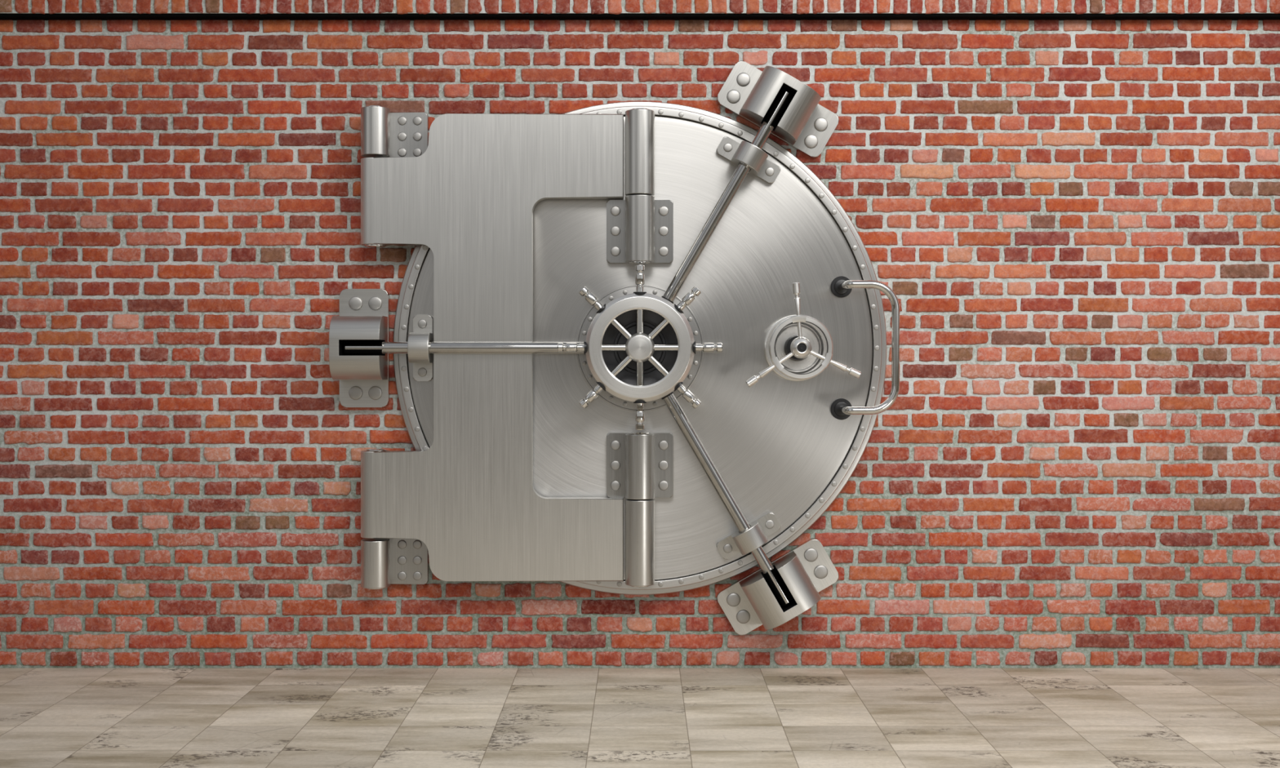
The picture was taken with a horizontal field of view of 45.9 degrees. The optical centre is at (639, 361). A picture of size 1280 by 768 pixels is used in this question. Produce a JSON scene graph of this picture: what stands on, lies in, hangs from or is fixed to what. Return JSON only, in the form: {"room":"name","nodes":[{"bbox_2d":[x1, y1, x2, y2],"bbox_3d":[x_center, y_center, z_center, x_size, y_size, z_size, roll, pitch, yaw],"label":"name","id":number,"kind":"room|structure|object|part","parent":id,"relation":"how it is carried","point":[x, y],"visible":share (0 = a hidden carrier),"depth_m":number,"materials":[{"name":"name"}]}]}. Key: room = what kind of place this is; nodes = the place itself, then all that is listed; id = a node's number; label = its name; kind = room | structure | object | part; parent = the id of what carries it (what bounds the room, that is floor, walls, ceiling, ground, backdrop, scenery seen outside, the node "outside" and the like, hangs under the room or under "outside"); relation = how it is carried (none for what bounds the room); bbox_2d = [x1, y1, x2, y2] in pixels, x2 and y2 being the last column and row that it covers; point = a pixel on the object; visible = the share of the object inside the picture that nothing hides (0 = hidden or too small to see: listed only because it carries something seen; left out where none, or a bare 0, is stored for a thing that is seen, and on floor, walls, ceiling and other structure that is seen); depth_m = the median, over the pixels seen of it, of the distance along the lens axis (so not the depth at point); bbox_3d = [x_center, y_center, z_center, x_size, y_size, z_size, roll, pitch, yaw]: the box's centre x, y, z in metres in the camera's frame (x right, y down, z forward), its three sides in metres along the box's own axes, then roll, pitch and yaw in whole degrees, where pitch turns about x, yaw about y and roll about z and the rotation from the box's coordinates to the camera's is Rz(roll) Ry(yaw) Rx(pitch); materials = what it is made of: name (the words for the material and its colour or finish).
{"room":"bank vault entrance","nodes":[
{"label":"bank vault entrance","id":0,"kind":"room"},
{"bbox_2d":[0,19,1279,667],"bbox_3d":[0.007,-0.214,6.719,9.467,3.140,0.262,0,0,0],"label":"wall","id":1,"kind":"structure","parent":0,"point":[1073,226],"depth_m":6.59,"materials":[{"name":"brick"}]},
{"bbox_2d":[328,288,390,407],"bbox_3d":[-1.198,-0.060,6.465,0.212,0.514,0.267,0,0,0],"label":"bracket","id":2,"kind":"object","parent":1,"relation":"attached to","point":[364,379],"visible":1,"depth_m":6.48,"materials":[{"name":"metal"}]},
{"bbox_2d":[360,105,428,157],"bbox_3d":[-1.060,-0.971,6.516,0.277,0.252,0.167,0,0,0],"label":"hinge","id":3,"kind":"object","parent":1,"relation":"attached to","point":[384,133],"visible":0.97,"depth_m":6.55,"materials":[{"name":"metal"}]},
{"bbox_2d":[360,538,428,589],"bbox_3d":[-1.060,0.847,6.516,0.277,0.253,0.167,0,0,0],"label":"hinge","id":4,"kind":"object","parent":1,"relation":"attached to","point":[384,562],"visible":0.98,"depth_m":6.55,"materials":[{"name":"metal"}]},
{"bbox_2d":[343,89,899,605],"bbox_3d":[-0.085,-0.060,6.424,2.331,2.186,0.318,0,0,0],"label":"door","id":5,"kind":"structure","parent":1,"relation":"in","point":[637,348],"depth_m":6.43,"materials":[{"name":"metal"}]},
{"bbox_3d":[-0.713,-0.060,6.403,1.075,0.050,0.050,0,0,0],"label":"locking rod","id":6,"kind":"part","parent":5,"relation":"part of","materials":[{"name":"metal"}]},
{"bbox_3d":[0.356,0.557,6.403,0.050,1.075,0.050,-30,0,0],"label":"locking rod","id":7,"kind":"part","parent":5,"relation":"part of","materials":[{"name":"metal"}]},
{"bbox_3d":[0.356,-0.677,6.403,0.050,1.075,0.050,30,0,0],"label":"locking rod","id":8,"kind":"part","parent":5,"relation":"part of","materials":[{"name":"metal"}]},
{"bbox_3d":[0.965,-0.060,6.387,0.231,0.560,0.227,0,0,0],"label":"pull handle","id":9,"kind":"part","parent":5,"relation":"part of","materials":[{"name":"silver metal"}]},
{"bbox_2d":[0,0,1279,14],"bbox_3d":[-0.005,-1.627,6.559,9.101,0.251,0.083,0,0,0],"label":"trim","id":10,"kind":"structure","parent":1,"relation":"attached to","point":[6,6],"depth_m":6.52,"materials":[{"name":"brick"}]},
{"bbox_2d":[0,13,1279,20],"bbox_3d":[0.010,-1.498,6.567,9.060,0.015,0.065,0,0,0],"label":"trim","id":11,"kind":"structure","parent":1,"relation":"attached to","point":[2,16],"depth_m":6.55,"materials":[{"name":"black metal"}]},
{"bbox_2d":[716,61,839,158],"bbox_3d":[0.599,-1.097,6.465,0.529,0.419,0.267,0,0,0],"label":"bracket","id":12,"kind":"object","parent":1,"relation":"attached to","point":[749,93],"visible":1,"depth_m":6.48,"materials":[{"name":"metal"}]},
{"bbox_2d":[716,537,839,635],"bbox_3d":[0.599,0.977,6.465,0.529,0.419,0.267,0,0,0],"label":"bracket","id":13,"kind":"object","parent":1,"relation":"attached to","point":[750,602],"visible":0.98,"depth_m":6.48,"materials":[{"name":"metal"}]},
{"bbox_2d":[0,667,1279,767],"bbox_3d":[0.000,1.386,0.100,14.000,0.100,13.000,0,0,0],"label":"floor","id":14,"kind":"structure","parent":0,"point":[51,717],"depth_m":5.70,"materials":[{"name":"tile"}]}
]}

